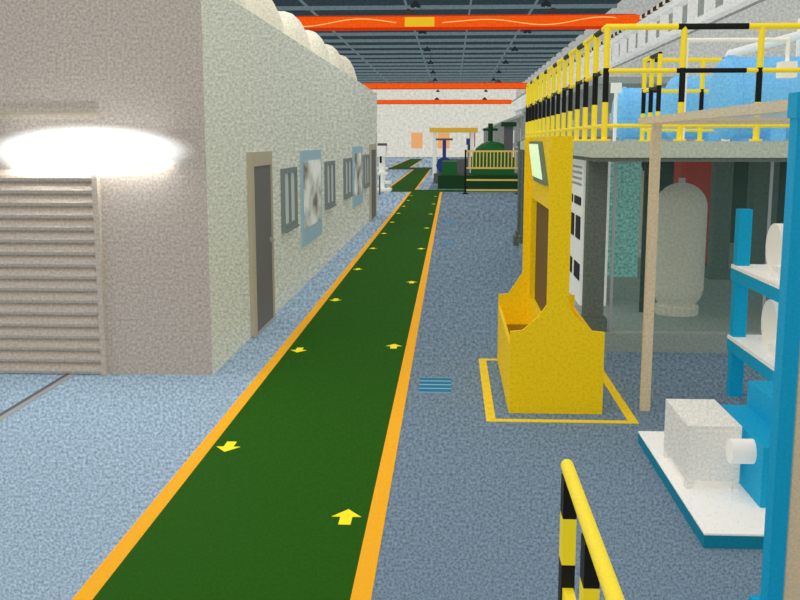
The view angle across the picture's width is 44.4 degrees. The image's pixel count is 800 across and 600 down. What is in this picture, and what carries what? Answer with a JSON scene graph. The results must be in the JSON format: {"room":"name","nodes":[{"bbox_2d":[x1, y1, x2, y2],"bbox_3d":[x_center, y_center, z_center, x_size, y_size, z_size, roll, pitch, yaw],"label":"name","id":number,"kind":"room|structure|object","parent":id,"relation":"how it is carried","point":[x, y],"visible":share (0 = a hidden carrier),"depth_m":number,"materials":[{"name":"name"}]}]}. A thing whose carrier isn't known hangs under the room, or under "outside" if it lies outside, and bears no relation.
{"room":"factory floor","nodes":[
{"label":"factory floor","id":0,"kind":"room"},
{"bbox_2d":[0,0,376,374],"bbox_3d":[-8.108,-2.824,19.846,13.750,3.630,21.200,0,9,3],"label":"wall","id":1,"kind":"structure","parent":0,"point":[214,80],"depth_m":9.22,"materials":[{"name":"beige paint"}]},
{"bbox_2d":[0,108,108,375],"bbox_3d":[-3.975,-0.529,9.208,2.420,2.500,0.080,0,9,3],"label":"roller shutter","id":2,"kind":"object","parent":1,"relation":"attached to","point":[53,318],"visible":0.97,"depth_m":9.20,"materials":[{"name":"beige metal"}]},
{"bbox_2d":[0,128,176,173],"bbox_3d":[-2.841,-1.353,8.916,2.400,0.800,0.001,0,9,3],"label":"light","id":3,"kind":"object","parent":1,"relation":"attached to","point":[70,150],"depth_m":8.91,"materials":[{"name":"white"}]},
{"bbox_2d":[233,0,245,7],"bbox_3d":[-8.437,-4.055,12.918,12.773,1.010,3.160,0,9,3],"label":"vault","id":4,"kind":"object","parent":1,"relation":"on","point":[240,2],"visible":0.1,"depth_m":12.82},
{"bbox_2d":[246,151,276,337],"bbox_3d":[-1.609,-0.701,11.585,0.097,2.080,1.300,0,9,3],"label":"door","id":5,"kind":"structure","parent":1,"relation":"in","point":[261,239],"depth_m":11.49,"materials":[{"name":"beige metal"}]},
{"bbox_2d":[244,0,284,33],"bbox_3d":[-8.275,-4.561,16.043,12.773,1.010,3.160,0,9,3],"label":"vault","id":6,"kind":"object","parent":1,"relation":"on","point":[266,10],"visible":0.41,"depth_m":15.07,"materials":[{"name":"beige paint"}]},
{"bbox_2d":[280,167,299,232],"bbox_3d":[-1.517,-1.401,13.561,0.070,0.850,1.130,0,9,3],"label":"window","id":7,"kind":"structure","parent":1,"relation":"in","point":[288,176],"depth_m":13.50,"materials":[{"name":"grey"}]},
{"bbox_2d":[278,11,311,50],"bbox_3d":[-8.112,-5.067,19.169,12.773,1.010,3.160,0,9,3],"label":"vault","id":8,"kind":"object","parent":1,"relation":"on","point":[293,28],"visible":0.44,"depth_m":18.16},
{"bbox_2d":[300,150,321,246],"bbox_3d":[-1.417,-1.687,15.792,0.040,1.440,2.230,0,9,3],"label":"picture","id":9,"kind":"object","parent":1,"relation":"attached to","point":[310,160],"visible":1,"depth_m":15.49,"materials":[{"name":"blue"}]},
{"bbox_2d":[305,30,330,62],"bbox_3d":[-7.949,-5.573,22.294,12.773,1.010,3.160,0,9,3],"label":"vault","id":10,"kind":"object","parent":1,"relation":"on","point":[318,47],"visible":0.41,"depth_m":21.31,"materials":[{"name":"beige paint"}]},
{"bbox_2d":[324,160,336,209],"bbox_3d":[-1.280,-2.137,18.106,0.070,0.850,1.250,0,9,3],"label":"window","id":11,"kind":"structure","parent":1,"relation":"in","point":[329,166],"depth_m":18.05,"materials":[{"name":"grey"}]},
{"bbox_2d":[325,44,345,72],"bbox_3d":[-7.787,-6.079,25.419,12.773,1.010,3.160,0,9,3],"label":"vault","id":12,"kind":"object","parent":1,"relation":"on","point":[335,58],"visible":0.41,"depth_m":24.45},
{"bbox_2d":[343,158,353,199],"bbox_3d":[-1.116,-2.648,21.261,0.070,0.850,1.450,0,9,3],"label":"window","id":13,"kind":"structure","parent":1,"relation":"in","point":[347,162],"depth_m":21.19,"materials":[{"name":"grey"}]},
{"bbox_2d":[340,55,356,79],"bbox_3d":[-7.624,-6.585,28.544,12.773,1.010,3.160,0,9,3],"label":"vault","id":14,"kind":"object","parent":1,"relation":"on","point":[349,69],"visible":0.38,"depth_m":27.61,"materials":[{"name":"beige paint"}]},
{"bbox_2d":[352,146,362,207],"bbox_3d":[-1.010,-2.993,23.608,0.040,1.400,2.400,0,9,3],"label":"picture","id":15,"kind":"object","parent":1,"relation":"attached to","point":[357,151],"visible":0.96,"depth_m":23.28,"materials":[{"name":"blue"}]},
{"bbox_2d":[363,154,370,187],"bbox_3d":[-0.874,-3.413,25.917,0.070,0.850,1.500,0,9,3],"label":"window","id":16,"kind":"structure","parent":1,"relation":"in","point":[366,158],"depth_m":25.86,"materials":[{"name":"grey"}]},
{"bbox_2d":[369,144,377,220],"bbox_3d":[-0.750,-3.395,28.094,0.097,2.120,2.000,0,9,3],"label":"door","id":17,"kind":"structure","parent":1,"relation":"in","point":[372,147],"depth_m":27.92,"materials":[{"name":"beige"}]},
{"bbox_2d":[72,159,516,599],"bbox_3d":[2.578,-7.416,59.527,9.400,0.006,132.000,0,9,3],"label":"walkway","id":18,"kind":"structure","parent":0,"point":[286,497],"depth_m":6.64,"materials":[{"name":"green paint"}]},
{"bbox_2d":[0,157,767,599],"bbox_3d":[-5.052,-8.497,66.849,35.000,0.200,146.000,0,9,3],"label":"floor","id":19,"kind":"structure","parent":0,"point":[473,511],"depth_m":6.91,"materials":[{"name":"blue concrete"}]},
{"bbox_2d":[0,222,638,423],"bbox_3d":[-0.540,0.483,10.757,5.160,0.006,33.000,0,9,3],"label":"floor marking","id":20,"kind":"object","parent":19,"relation":"on","point":[427,384],"depth_m":8.61,"materials":[{"name":"yellow paint"}]},
{"bbox_2d":[377,146,391,191],"bbox_3d":[-0.839,-5.866,43.726,0.900,2.000,1.200,0,9,3],"label":"drill","id":21,"kind":"object","parent":19,"relation":"on","point":[381,150],"visible":0.88,"depth_m":43.73,"materials":[{"name":"white paint"}]},
{"bbox_2d":[377,143,391,183],"bbox_3d":[-0.928,-7.197,51.630,0.900,2.100,1.200,0,9,3],"label":"drill","id":22,"kind":"object","parent":19,"relation":"on","point":[378,144],"visible":0.35,"depth_m":51.19,"materials":[{"name":"white paint"}]},
{"bbox_2d":[434,138,452,183],"bbox_3d":[2.356,-7.414,52.184,1.100,2.350,1.500,0,9,3],"label":"pump","id":23,"kind":"object","parent":19,"relation":"on","point":[439,162],"visible":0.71,"depth_m":51.72,"materials":[{"name":"blue metal"}]},
{"bbox_2d":[429,128,477,177],"bbox_3d":[3.291,-9.088,60.487,2.900,3.000,3.100,0,9,3],"label":"gantry crane","id":24,"kind":"object","parent":19,"relation":"on","point":[460,162],"visible":0.63,"depth_m":59.18,"materials":[{"name":"white paint"}]},
{"bbox_2d":[466,138,469,172],"bbox_3d":[4.889,-10.179,69.103,0.900,2.400,1.200,0,9,3],"label":"drill","id":25,"kind":"object","parent":19,"relation":"on","point":[467,139],"visible":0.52,"depth_m":68.66,"materials":[{"name":"metal"}]},
{"bbox_2d":[438,122,517,188],"bbox_3d":[3.815,-7.027,47.454,3.900,3.100,3.800,0,9,3],"label":"press","id":26,"kind":"object","parent":19,"relation":"on","point":[449,178],"visible":0.91,"depth_m":46.17,"materials":[{"name":"green metal"}]},
{"bbox_2d":[462,150,517,193],"bbox_3d":[3.882,-5.401,41.324,2.480,1.850,0.500,0,9,3],"label":"fence","id":27,"kind":"object","parent":19,"relation":"on","point":[466,151],"visible":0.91,"depth_m":41.27,"materials":[{"name":"yellow metal"}]},
{"bbox_2d":[513,141,522,245],"bbox_3d":[2.622,-2.277,20.939,0.360,2.200,0.520,0,9,3],"label":"column","id":28,"kind":"structure","parent":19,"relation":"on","point":[518,231],"depth_m":20.83,"materials":[{"name":"metal"}]},
{"bbox_2d":[497,136,604,413],"bbox_3d":[1.321,-0.334,8.814,0.760,2.240,1.980,0,9,3],"label":"stand","id":29,"kind":"object","parent":19,"relation":"on","point":[550,360],"visible":1,"depth_m":7.97,"materials":[{"name":"yellow metal"}]},
{"bbox_2d":[558,459,624,599],"bbox_3d":[0.568,1.308,2.528,0.140,1.010,2.625,0,9,3],"label":"guard rail","id":30,"kind":"object","parent":19,"relation":"on","point":[596,569],"visible":1,"depth_m":3.23,"materials":[{"name":"yellow metal"}]},
{"bbox_2d":[518,141,788,352],"bbox_3d":[5.576,-1.278,14.769,6.880,2.200,10.300,0,9,3],"label":"platform","id":31,"kind":"object","parent":19,"relation":"on","point":[740,174],"visible":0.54,"depth_m":10.84,"materials":[{"name":"concrete"}]},
{"bbox_2d":[569,159,610,305],"bbox_3d":[2.409,-0.939,12.732,0.332,1.778,1.650,0,9,3],"label":"tall cabinet","id":32,"kind":"object","parent":31,"relation":"on","point":[579,166],"visible":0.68,"depth_m":12.17,"materials":[{"name":"white metal"}]},
{"bbox_2d":[638,167,643,257],"bbox_3d":[4.188,-1.544,17.182,0.600,1.550,0.600,0,9,3],"label":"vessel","id":33,"kind":"object","parent":31,"relation":"on","point":[642,171],"visible":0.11,"depth_m":16.91,"materials":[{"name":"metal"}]},
{"bbox_2d":[611,87,748,140],"bbox_3d":[6.507,-3.506,18.164,5.100,1.107,0.980,0,9,3],"label":"vessel","id":34,"kind":"object","parent":31,"relation":"on","point":[629,100],"visible":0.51,"depth_m":17.89,"materials":[{"name":"blue metal"}]},
{"bbox_2d":[654,178,707,316],"bbox_3d":[3.252,-0.625,11.415,0.590,1.580,0.590,0,9,3],"label":"vessel","id":35,"kind":"object","parent":31,"relation":"on","point":[683,207],"visible":0.96,"depth_m":11.19,"materials":[{"name":"grey metal"}]},
{"bbox_2d":[606,162,773,331],"bbox_3d":[4.634,-0.748,11.498,4.680,1.796,2.615,0,9,3],"label":"glass enclosure","id":36,"kind":"object","parent":31,"relation":"on","point":[623,283],"visible":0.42,"depth_m":12.46,"materials":[{"name":"teal glass"}]},
{"bbox_2d":[674,162,711,265],"bbox_3d":[4.791,-1.451,16.050,0.600,1.728,0.680,0,9,3],"label":"tall cabinet","id":37,"kind":"object","parent":31,"relation":"on","point":[698,174],"visible":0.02,"depth_m":15.66,"materials":[{"name":"red metal"}]},
{"bbox_2d":[610,18,799,140],"bbox_3d":[5.958,-2.907,13.091,5.772,1.547,6.610,0,9,3],"label":"pipework","id":38,"kind":"object","parent":31,"relation":"on","point":[616,88],"visible":0.59,"depth_m":10.10,"materials":[{"name":"white paint"}]},
{"bbox_2d":[662,75,788,140],"bbox_3d":[6.463,-2.978,14.904,4.850,1.107,0.980,0,9,3],"label":"vessel","id":39,"kind":"object","parent":31,"relation":"on","point":[670,100],"visible":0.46,"depth_m":14.73,"materials":[{"name":"blue metal"}]},
{"bbox_2d":[708,55,799,140],"bbox_3d":[6.193,-2.420,11.458,5.030,1.107,0.980,0,9,3],"label":"vessel","id":40,"kind":"object","parent":31,"relation":"on","point":[725,89],"visible":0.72,"depth_m":11.21,"materials":[{"name":"blue metal"}]},
{"bbox_2d":[638,431,765,548],"bbox_3d":[2.661,1.172,6.259,1.900,0.085,1.920,0,9,3],"label":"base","id":41,"kind":"object","parent":19,"relation":"on","point":[720,516],"visible":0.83,"depth_m":5.76,"materials":[{"name":"white metal"}]},
{"bbox_2d":[663,399,741,488],"bbox_3d":[1.937,0.915,6.313,0.325,0.400,0.646,0,9,3],"label":"motor","id":42,"kind":"object","parent":41,"relation":"on","point":[697,432],"visible":0.98,"depth_m":6.03,"materials":[{"name":"white metal"}]},
{"bbox_2d":[721,380,773,507],"bbox_3d":[2.771,0.880,6.115,1.570,0.533,0.940,0,9,3],"label":"machine","id":43,"kind":"object","parent":41,"relation":"on","point":[751,452],"visible":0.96,"depth_m":5.95,"materials":[{"name":"paint"}]},
{"bbox_2d":[638,99,799,599],"bbox_3d":[3.067,-0.018,6.380,2.320,2.395,4.140,0,9,3],"label":"frame","id":44,"kind":"object","parent":19,"relation":"on","point":[791,590],"visible":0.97,"depth_m":7.75,"materials":[{"name":"beige metal"}]},
{"bbox_2d":[726,209,782,396],"bbox_3d":[3.465,0.133,7.840,1.270,1.630,1.350,0,9,3],"label":"rack","id":45,"kind":"object","parent":19,"relation":"on","point":[757,351],"visible":0.71,"depth_m":8.19,"materials":[{"name":"blue metal"}]},
{"bbox_2d":[749,92,799,599],"bbox_3d":[1.744,0.284,4.469,0.116,2.410,0.180,0,9,3],"label":"post","id":46,"kind":"object","parent":19,"relation":"on","point":[788,320],"visible":1,"depth_m":4.45,"materials":[{"name":"metal"}]},
{"bbox_2d":[272,0,620,82],"bbox_3d":[-5.052,-18.122,65.290,35.000,0.500,146.000,0,9,3],"label":"ceiling","id":47,"kind":"structure","parent":0,"point":[392,56],"depth_m":74.37,"materials":[{"name":"black metal"}]},
{"bbox_2d":[410,0,420,7],"bbox_3d":[0.767,-14.834,48.276,0.507,0.910,0.520,0,9,3],"label":"pendant lamp","id":48,"kind":"object","parent":47,"relation":"hanging from","point":[415,4],"visible":1,"depth_m":48.17,"materials":[{"name":"black metal"}]},
{"bbox_2d":[541,0,550,6],"bbox_3d":[7.158,-14.782,47.952,0.507,0.910,0.520,0,9,3],"label":"pendant lamp","id":49,"kind":"object","parent":47,"relation":"hanging from","point":[546,3],"visible":1,"depth_m":47.85,"materials":[{"name":"black metal"}]},
{"bbox_2d":[482,113,610,173],"bbox_3d":[10.759,-14.164,89.453,4.200,3.760,78.400,0,9,3],"label":"wall","id":50,"kind":"structure","parent":0,"point":[498,136],"depth_m":63.02,"materials":[{"name":"grey paint"}]},
{"bbox_2d":[372,0,799,156],"bbox_3d":[-5.052,-13.334,66.066,35.800,9.600,146.800,0,9,3],"label":"wall","id":51,"kind":"structure","parent":0,"point":[396,123],"depth_m":136.79,"materials":[{"name":"white paint"}]},
{"bbox_2d":[522,77,731,140],"bbox_3d":[7.272,-4.679,31.577,5.150,3.540,21.900,0,9,3],"label":"wall","id":52,"kind":"structure","parent":0,"point":[629,82],"depth_m":22.16,"materials":[{"name":"paint"}]},
{"bbox_2d":[512,0,764,111],"bbox_3d":[12.100,-15.316,64.852,0.649,1.500,146.000,0,9,3],"label":"runway","id":53,"kind":"object","parent":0,"point":[626,46],"visible":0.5,"depth_m":40.59,"materials":[{"name":"white metal"}]},
{"bbox_2d":[377,97,511,103],"bbox_3d":[-1.340,-27.673,136.179,33.480,0.910,2.600,0,9,3],"label":"beam","id":54,"kind":"structure","parent":53,"relation":"on","point":[436,100],"depth_m":135.49,"materials":[{"name":"orange metal"}]},
{"bbox_2d":[362,79,527,89],"bbox_3d":[-3.371,-21.350,97.140,33.480,0.910,2.600,0,9,3],"label":"beam","id":55,"kind":"structure","parent":53,"relation":"on","point":[431,84],"depth_m":96.41,"materials":[{"name":"orange metal"}]},
{"bbox_2d":[295,8,639,30],"bbox_3d":[-6.064,-12.968,45.383,33.480,0.910,2.600,0,9,3],"label":"beam","id":56,"kind":"structure","parent":53,"relation":"on","point":[408,20],"depth_m":44.65,"materials":[{"name":"orange metal"}]},
{"bbox_2d":[524,23,799,140],"bbox_3d":[5.625,-2.921,14.485,6.794,1.132,10.250,0,9,3],"label":"railing","id":57,"kind":"object","parent":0,"point":[539,110],"depth_m":11.00,"materials":[{"name":"yellow metal"}]}
]}

